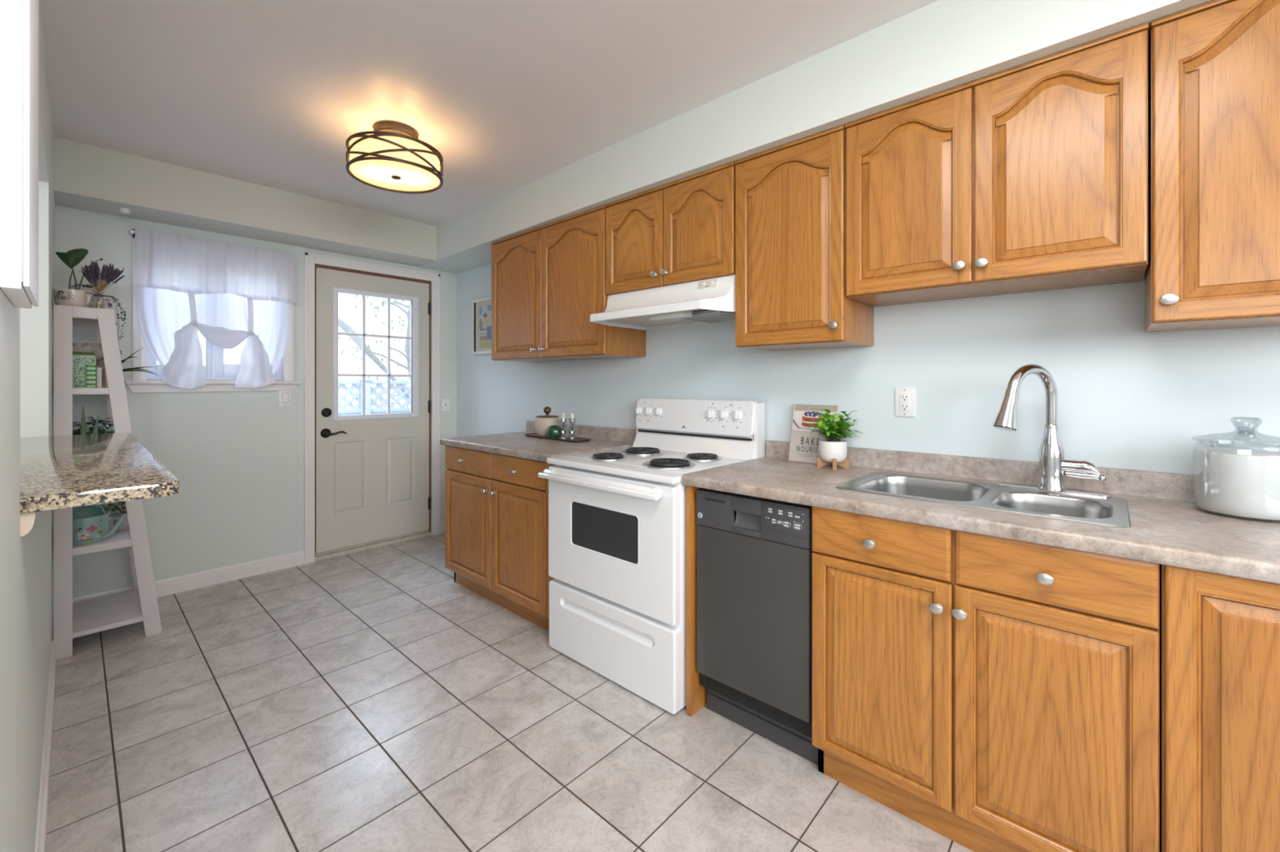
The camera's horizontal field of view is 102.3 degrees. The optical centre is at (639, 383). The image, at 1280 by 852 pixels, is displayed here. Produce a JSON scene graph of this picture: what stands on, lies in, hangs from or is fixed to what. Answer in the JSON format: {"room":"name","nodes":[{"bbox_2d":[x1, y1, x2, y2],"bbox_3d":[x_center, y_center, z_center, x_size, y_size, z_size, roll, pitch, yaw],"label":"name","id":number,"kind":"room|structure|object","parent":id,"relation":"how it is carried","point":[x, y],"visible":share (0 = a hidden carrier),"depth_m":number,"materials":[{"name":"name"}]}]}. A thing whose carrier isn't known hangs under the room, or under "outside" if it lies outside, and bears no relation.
{"room":"kitchen","nodes":[
{"label":"kitchen","id":0,"kind":"room"},
{"bbox_2d":[0,0,54,851],"bbox_3d":[-1.854,0.022,1.518,3.400,2.434,0.120,0,0,42],"label":"wall","id":1,"kind":"structure","parent":0,"point":[26,335],"depth_m":1.12,"materials":[{"name":"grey paint"}]},
{"bbox_2d":[0,0,38,308],"bbox_3d":[-0.903,-0.513,0.753,0.264,0.780,0.025,0,0,42],"label":"upper cabinet","id":2,"kind":"object","parent":1,"relation":"attached to","point":[19,19],"visible":1,"depth_m":0.67,"materials":[{"name":"white paint"}]},
{"bbox_2d":[20,511,35,537],"bbox_3d":[-1.114,0.254,0.939,0.030,0.041,0.017,0,0,42],"label":"corbel","id":3,"kind":"object","parent":1,"relation":"attached to","point":[27,520],"visible":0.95,"depth_m":0.93,"materials":[{"name":"beige wood"}]},
{"bbox_2d":[34,620,56,851],"bbox_3d":[-1.809,1.193,1.567,3.399,0.092,0.014,0,0,42],"label":"baseboard","id":4,"kind":"structure","parent":1,"relation":"attached to","point":[41,831],"depth_m":1.59,"materials":[{"name":"white paint"}]},
{"bbox_2d":[20,432,179,513],"bbox_3d":[-1.660,0.218,1.500,1.608,0.029,0.351,0,0,42],"label":"bar","id":5,"kind":"object","parent":1,"relation":"attached to","point":[65,471],"visible":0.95,"depth_m":1.18,"materials":[{"name":"beige stone"}]},
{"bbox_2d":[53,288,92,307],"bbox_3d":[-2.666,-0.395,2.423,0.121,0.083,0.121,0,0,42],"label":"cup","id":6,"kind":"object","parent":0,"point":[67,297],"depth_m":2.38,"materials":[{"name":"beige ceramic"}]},
{"bbox_2d":[54,205,456,598],"bbox_3d":[-3.304,0.022,2.561,0.150,2.434,5.270,0,0,42],"label":"wall","id":7,"kind":"structure","parent":0,"point":[236,458],"depth_m":3.16,"materials":[{"name":"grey paint"}]},
{"bbox_2d":[124,228,300,392],"bbox_3d":[-2.648,-0.412,3.236,0.195,0.927,0.838,0,0,42],"label":"window","id":8,"kind":"structure","parent":7,"relation":"in","point":[220,376],"depth_m":3.21,"materials":[{"name":"white paint"}]},
{"bbox_2d":[128,229,298,259],"bbox_3d":[-2.593,-0.851,3.190,0.057,0.024,0.814,0,0,42],"label":"curtain rod","id":9,"kind":"object","parent":8,"relation":"attached to","point":[131,232],"visible":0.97,"depth_m":2.88,"materials":[{"name":"white paint"}]},
{"bbox_2d":[134,226,297,389],"bbox_3d":[-2.551,-0.425,3.157,0.088,0.915,0.776,0,0,42],"label":"curtain","id":10,"kind":"object","parent":9,"relation":"hanging from","point":[230,293],"visible":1,"depth_m":3.12,"materials":[{"name":"white fabric"}]},
{"bbox_2d":[72,521,444,603],"bbox_3d":[-2.306,1.193,3.538,0.014,0.092,2.237,0,0,42],"label":"baseboard","id":11,"kind":"structure","parent":7,"relation":"attached to","point":[166,587],"depth_m":3.20,"materials":[{"name":"white paint"}]},
{"bbox_2d":[279,390,291,406],"bbox_3d":[-2.381,0.095,3.458,0.010,0.114,0.070,0,0,42],"label":"light switch","id":12,"kind":"object","parent":7,"relation":"attached to","point":[285,396],"visible":1,"depth_m":3.46,"materials":[{"name":"white plastic"}]},
{"bbox_2d":[303,252,440,564],"bbox_3d":[-2.029,0.169,3.941,0.162,2.140,0.969,0,0,42],"label":"door frame","id":13,"kind":"structure","parent":7,"relation":"attached to","point":[310,260],"depth_m":3.73,"materials":[{"name":"white paint"}]},
{"bbox_2d":[315,267,430,553],"bbox_3d":[-1.984,0.187,3.900,0.101,2.000,0.817,0,0,42],"label":"door","id":14,"kind":"structure","parent":7,"relation":"in","point":[372,470],"depth_m":3.84,"materials":[{"name":"grey paint"}]},
{"bbox_2d":[441,398,449,411],"bbox_3d":[-1.619,0.177,4.294,0.014,0.105,0.070,0,0,42],"label":"cable plate","id":15,"kind":"object","parent":7,"relation":"attached to","point":[445,402],"visible":1,"depth_m":4.29,"materials":[{"name":"white plastic"}]},
{"bbox_2d":[42,0,937,226],"bbox_3d":[-0.695,-1.245,0.191,7.200,0.100,5.270,0,0,42],"label":"ceiling","id":16,"kind":"structure","parent":0,"point":[510,95],"depth_m":1.99,"materials":[{"name":"paint"}]},
{"bbox_2d":[53,137,435,266],"bbox_3d":[-2.309,-1.065,3.309,0.317,0.259,1.920,0,0,42],"label":"soffit","id":17,"kind":"structure","parent":16,"relation":"attached to","point":[89,178],"depth_m":3.00,"materials":[{"name":"beige paint"}]},
{"bbox_2d":[119,207,129,213],"bbox_3d":[-2.756,-0.925,2.756,0.040,0.022,0.040,0,0,42],"label":"ceiling sensor","id":18,"kind":"object","parent":17,"relation":"attached to","point":[125,211],"visible":1,"depth_m":2.74,"materials":[{"name":"white plastic"}]},
{"bbox_2d":[346,121,443,193],"bbox_3d":[-1.154,-1.081,2.438,0.415,0.225,0.415,0,0,42],"label":"ceiling lamp","id":19,"kind":"object","parent":16,"relation":"attached to","point":[393,158],"visible":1,"depth_m":2.34,"materials":[{"name":"white glass"}]},
{"bbox_2d":[351,160,439,191],"bbox_3d":[-1.154,-0.981,2.438,0.376,0.004,0.376,0,0,42],"label":"diffuser","id":20,"kind":"object","parent":19,"relation":"attached to","point":[384,175],"depth_m":2.42,"materials":[{"name":"white glass"}]},
{"bbox_2d":[417,0,1213,273],"bbox_3d":[0.869,-1.064,1.913,6.900,0.262,0.378,0,0,42],"label":"soffit","id":21,"kind":"structure","parent":16,"relation":"attached to","point":[940,46],"depth_m":1.86,"materials":[{"name":"paint"}]},
{"bbox_2d":[44,533,973,851],"bbox_3d":[-0.695,1.279,0.191,7.200,0.080,5.270,0,0,42],"label":"floor","id":22,"kind":"structure","parent":0,"point":[370,700],"depth_m":1.76,"materials":[{"name":"tile"}]},
{"bbox_2d":[53,304,162,660],"bbox_3d":[-2.686,0.443,2.603,0.500,1.592,0.358,0,0,42],"label":"ladder shelf","id":23,"kind":"object","parent":22,"relation":"on","point":[72,620],"visible":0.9,"depth_m":2.43,"materials":[{"name":"white wood"}]},
{"bbox_2d":[53,248,102,307],"bbox_3d":[-2.654,-0.499,2.425,0.146,0.291,0.122,0,0,-10],"label":"planter","id":24,"kind":"object","parent":23,"relation":"on","point":[67,297],"visible":0.94,"depth_m":2.40,"materials":[{"name":"beige ceramic"}]},
{"bbox_2d":[72,351,94,355],"bbox_3d":[-2.743,-0.068,2.519,0.022,0.176,0.104,0,0,42],"label":"book","id":25,"kind":"object","parent":23,"relation":"on","point":[88,353],"visible":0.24,"depth_m":2.52,"materials":[{"name":"paper"}]},
{"bbox_2d":[72,355,95,387],"bbox_3d":[-2.691,-0.058,2.477,0.071,0.155,0.101,0,0,42],"label":"patterned box","id":26,"kind":"object","parent":23,"relation":"on","point":[79,362],"visible":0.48,"depth_m":2.45,"materials":[{"name":"green cardboard"}]},
{"bbox_2d":[71,284,104,307],"bbox_3d":[-2.754,-0.426,2.566,0.128,0.145,0.124,0,0,-3],"label":"pot plant","id":27,"kind":"object","parent":23,"relation":"on","point":[86,288],"visible":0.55,"depth_m":2.54,"materials":[{"name":"green plant"}]},
{"bbox_2d":[72,341,104,387],"bbox_3d":[-2.754,-0.094,2.578,0.020,0.228,0.176,0,0,42],"label":"book","id":28,"kind":"object","parent":23,"relation":"on","point":[95,347],"visible":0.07,"depth_m":2.59,"materials":[{"name":"paper"}]},
{"bbox_2d":[79,406,98,435],"bbox_3d":[-2.633,0.244,2.460,0.088,0.285,0.088,0,0,42],"label":"snake plant","id":29,"kind":"object","parent":23,"relation":"on","point":[82,426],"visible":0.19,"depth_m":2.44,"materials":[{"name":"green plant"}]},
{"bbox_2d":[86,364,96,387],"bbox_3d":[-2.629,-0.037,2.467,0.028,0.114,0.032,0,0,42],"label":"book","id":30,"kind":"object","parent":23,"relation":"on","point":[91,368],"visible":0.96,"depth_m":2.46,"materials":[{"name":"green paper"}]},
{"bbox_2d":[72,417,115,435],"bbox_3d":[-2.729,0.277,2.580,0.239,0.220,0.241,0,0,-28],"label":"bushy plant","id":31,"kind":"object","parent":23,"relation":"on","point":[106,427],"visible":0.23,"depth_m":2.56,"materials":[{"name":"green plant"}]},
{"bbox_2d":[96,367,102,387],"bbox_3d":[-2.643,-0.029,2.516,0.050,0.098,0.018,0,0,42],"label":"book","id":32,"kind":"object","parent":23,"relation":"on","point":[99,370],"visible":0.93,"depth_m":2.50,"materials":[{"name":"white paper"}]},
{"bbox_2d":[84,290,114,308],"bbox_3d":[-2.569,-0.396,2.449,0.053,0.086,0.096,0,0,42],"label":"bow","id":33,"kind":"object","parent":23,"relation":"on","point":[96,294],"visible":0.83,"depth_m":2.44,"materials":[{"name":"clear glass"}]},
{"bbox_2d":[79,260,125,307],"bbox_3d":[-2.564,-0.470,2.461,0.086,0.218,0.149,0,0,30],"label":"bunch","id":34,"kind":"object","parent":33,"relation":"in","point":[92,274],"visible":1,"depth_m":2.44,"materials":[{"name":"purple plant"}]},
{"bbox_2d":[72,505,127,545],"bbox_3d":[-2.629,0.662,2.486,0.155,0.179,0.214,0,0,42],"label":"watering can","id":35,"kind":"object","parent":23,"relation":"on","point":[90,522],"visible":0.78,"depth_m":2.46,"materials":[{"name":"green metal"}]},
{"bbox_2d":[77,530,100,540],"bbox_3d":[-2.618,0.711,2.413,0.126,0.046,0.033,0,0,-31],"label":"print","id":36,"kind":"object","parent":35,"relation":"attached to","point":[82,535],"depth_m":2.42},
{"bbox_2d":[75,529,103,542],"bbox_3d":[-2.595,0.710,2.428,0.025,0.058,0.092,0,0,42],"label":"print","id":37,"kind":"object","parent":35,"relation":"attached to","point":[81,535],"depth_m":2.42},
{"bbox_2d":[86,519,102,533],"bbox_3d":[-2.610,0.688,2.417,0.121,0.083,0.029,0,0,-39],"label":"print","id":38,"kind":"object","parent":35,"relation":"attached to","point":[93,526],"depth_m":2.44},
{"bbox_2d":[104,367,107,387],"bbox_3d":[-2.639,-0.035,2.558,0.028,0.110,0.028,0,0,42],"label":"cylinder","id":39,"kind":"object","parent":23,"relation":"on","point":[105,378],"visible":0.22,"depth_m":2.54,"materials":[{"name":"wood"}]},
{"bbox_2d":[90,295,127,355],"bbox_3d":[-2.617,-0.288,2.536,0.128,0.292,0.074,0,0,-24],"label":"plant pot","id":40,"kind":"object","parent":23,"relation":"on","point":[106,302],"visible":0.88,"depth_m":2.53,"materials":[{"name":"beige ceramic"}]},
{"bbox_2d":[106,501,143,530],"bbox_3d":[-2.663,0.669,2.646,0.160,0.166,0.161,0,0,-15],"label":"pot plant","id":41,"kind":"object","parent":23,"relation":"on","point":[124,526],"visible":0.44,"depth_m":2.63,"materials":[{"name":"green plant"}]},
{"bbox_2d":[120,346,159,376],"bbox_3d":[-2.717,-0.088,2.709,0.271,0.215,0.205,0,0,19],"label":"spider plant","id":42,"kind":"object","parent":23,"relation":"on","point":[135,369],"visible":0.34,"depth_m":2.73,"materials":[{"name":"green plant"}]},
{"bbox_2d":[315,529,431,561],"bbox_3d":[-2.036,1.217,3.943,0.150,0.044,0.846,0,0,42],"label":"threshold","id":43,"kind":"object","parent":22,"relation":"on","point":[373,544],"visible":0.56,"depth_m":3.87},
{"bbox_2d":[444,445,555,631],"bbox_3d":[-0.601,0.810,3.047,1.088,0.859,0.667,0,0,42],"label":"base cabinet","id":44,"kind":"object","parent":22,"relation":"on","point":[496,506],"visible":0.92,"depth_m":2.79,"materials":[{"name":"brown wood"}]},
{"bbox_2d":[440,420,635,462],"bbox_3d":[-0.608,0.322,3.060,1.108,0.115,0.659,0,0,42],"label":"countertop","id":45,"kind":"structure","parent":44,"relation":"on","point":[518,445],"depth_m":2.99,"materials":[{"name":"beige stone"}]},
{"bbox_2d":[524,433,591,442],"bbox_3d":[-0.516,0.332,3.176,0.124,0.013,0.550,0,0,-45],"label":"serving tray","id":46,"kind":"object","parent":45,"relation":"on","point":[534,435],"visible":0.77,"depth_m":3.09,"materials":[{"name":"brown wood"}]},
{"bbox_2d":[534,406,559,436],"bbox_3d":[-0.584,0.237,3.244,0.160,0.184,0.160,0,0,42],"label":"lidded canister","id":47,"kind":"object","parent":46,"relation":"on","point":[542,423],"visible":0.91,"depth_m":3.18,"materials":[{"name":"beige ceramic"}]},
{"bbox_2d":[546,425,562,438],"bbox_3d":[-0.517,0.291,3.126,0.098,0.075,0.097,0,0,42],"label":"decorative ball","id":48,"kind":"object","parent":46,"relation":"on","point":[553,431],"visible":0.98,"depth_m":3.09,"materials":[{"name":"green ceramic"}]},
{"bbox_2d":[558,418,568,439],"bbox_3d":[-0.461,0.270,3.099,0.059,0.118,0.062,0,0,42],"label":"glass candlestick","id":49,"kind":"object","parent":46,"relation":"on","point":[560,419],"visible":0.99,"depth_m":3.10,"materials":[{"name":"clear glass"}]},
{"bbox_2d":[561,413,564,422],"bbox_3d":[-0.461,0.198,3.099,0.021,0.064,0.021,0,0,42],"label":"candle","id":50,"kind":"object","parent":49,"relation":"on","point":[562,414],"visible":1,"depth_m":3.09,"materials":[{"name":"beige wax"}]},
{"bbox_2d":[568,417,577,439],"bbox_3d":[-0.406,0.268,3.094,0.059,0.122,0.062,0,0,42],"label":"glass candlestick","id":51,"kind":"object","parent":46,"relation":"on","point":[570,418],"visible":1,"depth_m":3.09,"materials":[{"name":"clear glass"}]},
{"bbox_2d":[570,413,573,422],"bbox_3d":[-0.406,0.198,3.094,0.021,0.064,0.021,0,0,42],"label":"candle","id":52,"kind":"object","parent":51,"relation":"on","point":[571,414],"visible":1,"depth_m":3.09,"materials":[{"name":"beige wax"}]},
{"bbox_2d":[537,398,764,714],"bbox_3d":[0.058,0.659,2.396,0.770,1.160,0.730,0,0,42],"label":"electric range","id":53,"kind":"object","parent":22,"relation":"on","point":[617,517],"visible":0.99,"depth_m":2.16,"materials":[{"name":"white metal"}]},
{"bbox_2d":[546,431,754,484],"bbox_3d":[0.069,0.319,2.400,0.760,0.109,0.672,0,0,42],"label":"cooktop","id":54,"kind":"object","parent":53,"relation":"in","point":[654,457],"depth_m":2.36,"materials":[{"name":"white metal"}]},
{"bbox_2d":[686,485,706,716],"bbox_3d":[0.396,0.810,2.159,0.022,0.858,0.641,0,0,42],"label":"end panel","id":55,"kind":"object","parent":22,"relation":"on","point":[696,695],"visible":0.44,"depth_m":1.93,"materials":[{"name":"brown wood"}]},
{"bbox_2d":[696,488,817,764],"bbox_3d":[0.570,0.817,1.989,0.446,0.845,0.607,0,0,42],"label":"dishwasher","id":56,"kind":"object","parent":22,"relation":"on","point":[754,554],"visible":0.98,"depth_m":1.75,"materials":[{"name":"black plastic"}]},
{"bbox_2d":[765,508,803,528],"bbox_3d":[0.468,0.437,1.672,0.130,0.051,0.001,0,0,42],"label":"print","id":57,"kind":"object","parent":56,"relation":"on","point":[775,518],"depth_m":1.67},
{"bbox_2d":[812,506,1159,851],"bbox_3d":[1.021,0.810,1.573,0.768,0.859,0.667,0,0,42],"label":"base cabinet","id":58,"kind":"object","parent":22,"relation":"on","point":[992,694],"visible":0.97,"depth_m":1.30,"materials":[{"name":"brown wood"}]},
{"bbox_2d":[681,440,1279,584],"bbox_3d":[1.017,0.322,1.584,1.730,0.115,0.659,0,0,42],"label":"countertop","id":59,"kind":"structure","parent":58,"relation":"on","point":[1167,528],"depth_m":1.43,"materials":[{"name":"beige stone"}]},
{"bbox_2d":[788,404,839,465],"bbox_3d":[0.748,0.216,2.223,0.200,0.250,0.066,0,0,42],"label":"cookbook","id":60,"kind":"object","parent":59,"relation":"on","point":[803,445],"visible":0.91,"depth_m":2.23,"materials":[{"name":"white paper"}]},
{"bbox_2d":[792,404,837,431],"bbox_3d":[0.752,0.149,2.225,0.195,0.116,0.003,0,-11,42],"label":"picture","id":61,"kind":"object","parent":60,"relation":"attached to","point":[802,413],"depth_m":2.24},
{"bbox_2d":[817,456,848,470],"bbox_3d":[0.778,0.316,2.078,0.095,0.045,0.095,0,0,-31],"label":"plant stand","id":62,"kind":"object","parent":59,"relation":"on","point":[820,463],"visible":0.87,"depth_m":2.06,"materials":[{"name":"brown wood"}]},
{"bbox_2d":[804,408,863,462],"bbox_3d":[0.776,0.207,2.066,0.235,0.213,0.187,0,0,12],"label":"potted plant","id":63,"kind":"object","parent":62,"relation":"on","point":[830,448],"visible":0.99,"depth_m":2.04,"materials":[{"name":"green plant"}]},
{"bbox_2d":[835,471,1131,528],"bbox_3d":[1.028,0.422,1.594,0.704,0.174,0.424,0,0,42],"label":"double sink","id":64,"kind":"object","parent":59,"relation":"in","point":[1113,511],"visible":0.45,"depth_m":1.58,"materials":[{"name":"metal"}]},
{"bbox_2d":[992,364,1111,497],"bbox_3d":[1.234,0.138,1.554,0.276,0.396,0.236,0,0,42],"label":"faucet","id":65,"kind":"object","parent":59,"relation":"on","point":[1052,464],"visible":1,"depth_m":1.58,"materials":[{"name":"silver metal"}]},
{"bbox_2d":[1191,417,1279,523],"bbox_3d":[1.565,0.213,1.330,0.191,0.253,0.191,0,0,42],"label":"glass jar","id":66,"kind":"object","parent":59,"relation":"on","point":[1230,433],"visible":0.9,"depth_m":1.34,"materials":[{"name":"clear glass"}]},
{"bbox_2d":[1194,448,1279,519],"bbox_3d":[1.565,0.253,1.330,0.181,0.157,0.181,0,0,42],"label":"pot","id":67,"kind":"object","parent":66,"relation":"in","point":[1240,482],"visible":1,"depth_m":1.28,"materials":[{"name":"white ceramic"}]},
{"bbox_2d":[1160,564,1279,851],"bbox_3d":[1.478,0.810,1.159,0.460,0.859,0.667,0,0,42],"label":"base cabinet","id":68,"kind":"object","parent":22,"relation":"on","point":[1220,634],"visible":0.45,"depth_m":1.03,"materials":[{"name":"brown wood"}]},
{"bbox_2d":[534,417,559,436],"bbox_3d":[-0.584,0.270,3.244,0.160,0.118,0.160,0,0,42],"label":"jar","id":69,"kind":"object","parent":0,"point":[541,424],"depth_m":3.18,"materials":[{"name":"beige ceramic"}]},
{"bbox_2d":[456,263,1279,475],"bbox_3d":[1.036,0.022,2.097,7.200,2.434,0.120,0,0,42],"label":"wall","id":70,"kind":"structure","parent":0,"point":[1131,397],"depth_m":1.87,"materials":[{"name":"teal paint"}]},
{"bbox_2d":[472,296,491,355],"bbox_3d":[-1.210,-0.452,4.039,0.360,0.437,0.022,0,0,42],"label":"framed picture","id":71,"kind":"object","parent":70,"relation":"attached to","point":[482,308],"visible":0.57,"depth_m":4.08},
{"bbox_2d":[479,304,491,348],"bbox_3d":[-1.209,-0.447,4.040,0.190,0.331,0.003,0,0,42],"label":"artwork","id":72,"kind":"object","parent":71,"relation":"attached to","point":[485,310],"depth_m":4.04},
{"bbox_2d":[490,204,645,362],"bbox_3d":[-0.486,-0.542,3.158,1.084,0.778,0.350,0,0,42],"label":"upper cabinet","id":73,"kind":"object","parent":70,"relation":"attached to","point":[548,281],"visible":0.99,"depth_m":2.96,"materials":[{"name":"brown wood"}]},
{"bbox_2d":[525,420,635,442],"bbox_3d":[-0.396,0.302,3.299,1.100,0.075,0.021,0,0,42],"label":"backsplash","id":74,"kind":"structure","parent":70,"relation":"attached to","point":[627,435],"depth_m":3.17,"materials":[{"name":"beige stone"}]},
{"bbox_2d":[590,275,735,330],"bbox_3d":[0.160,-0.374,2.481,0.772,0.174,0.478,0,0,42],"label":"range hood","id":75,"kind":"object","parent":70,"relation":"attached to","point":[713,300],"visible":0.91,"depth_m":2.35,"materials":[{"name":"white metal"}]},
{"bbox_2d":[697,279,718,289],"bbox_3d":[0.298,-0.436,2.263,0.100,0.035,0.017,0,0,42],"label":"switch plate","id":76,"kind":"object","parent":75,"relation":"attached to","point":[708,284],"depth_m":2.26,"materials":[{"name":"beige plastic"}]},
{"bbox_2d":[604,161,735,295],"bbox_3d":[0.205,-0.696,2.530,0.777,0.470,0.350,0,0,42],"label":"upper cabinet","id":77,"kind":"object","parent":70,"relation":"attached to","point":[683,230],"visible":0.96,"depth_m":2.37,"materials":[{"name":"brown wood"}]},
{"bbox_2d":[734,124,873,351],"bbox_3d":[0.664,-0.542,2.114,0.456,0.778,0.350,0,0,42],"label":"upper cabinet","id":78,"kind":"object","parent":70,"relation":"attached to","point":[790,197],"visible":0.96,"depth_m":1.99,"materials":[{"name":"brown wood"}]},
{"bbox_2d":[895,387,915,417],"bbox_3d":[1.034,0.072,2.012,0.070,0.114,0.009,0,0,42],"label":"wall outlet","id":79,"kind":"object","parent":70,"relation":"attached to","point":[904,397],"visible":1,"depth_m":2.01,"materials":[{"name":"white plastic"}]},
{"bbox_2d":[899,393,909,411],"bbox_3d":[1.033,0.072,2.010,0.034,0.068,0.004,0,0,42],"label":"receptacle","id":80,"kind":"object","parent":79,"relation":"attached to","point":[904,397],"depth_m":2.01,"materials":[{"name":"white plastic"}]},
{"bbox_2d":[765,440,1195,502],"bbox_3d":[1.232,0.302,1.820,1.730,0.075,0.021,0,0,42],"label":"backsplash","id":81,"kind":"structure","parent":70,"relation":"attached to","point":[1178,486],"depth_m":1.78,"materials":[{"name":"beige stone"}]},
{"bbox_2d":[844,22,1148,306],"bbox_3d":[1.122,-0.621,1.697,0.777,0.620,0.350,0,0,42],"label":"upper cabinet","id":82,"kind":"object","parent":70,"relation":"attached to","point":[1032,176],"visible":1,"depth_m":1.53,"materials":[{"name":"brown wood"}]},
{"bbox_2d":[1145,0,1279,332],"bbox_3d":[1.585,-0.543,1.277,0.465,0.776,0.350,0,0,42],"label":"upper cabinet","id":83,"kind":"object","parent":70,"relation":"attached to","point":[1214,66],"visible":0.95,"depth_m":1.25,"materials":[{"name":"brown wood"}]},
{"label":"outside","id":84,"kind":"structure","parent":0,"visible":0},
{"bbox_3d":[-5.621,1.639,6.711,8.840,0.100,10.000,0,0,42],"label":"patio","id":85,"kind":"object","parent":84,"visible":0},
{"bbox_2d":[337,378,409,415],"bbox_3d":[-2.752,0.764,6.925,0.124,1.650,5.427,0,0,42],"label":"lattice fence","id":86,"kind":"object","parent":85,"relation":"on","point":[369,390],"visible":0.12,"depth_m":6.27,"materials":[{"name":"paint"}]},
{"bbox_2d":[337,294,409,408],"bbox_3d":[-3.784,-0.252,8.754,2.156,3.692,2.449,0,0,3],"label":"tree","id":87,"kind":"object","parent":85,"relation":"on","point":[344,326],"visible":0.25,"depth_m":8.38,"materials":[{"name":"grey plant"}]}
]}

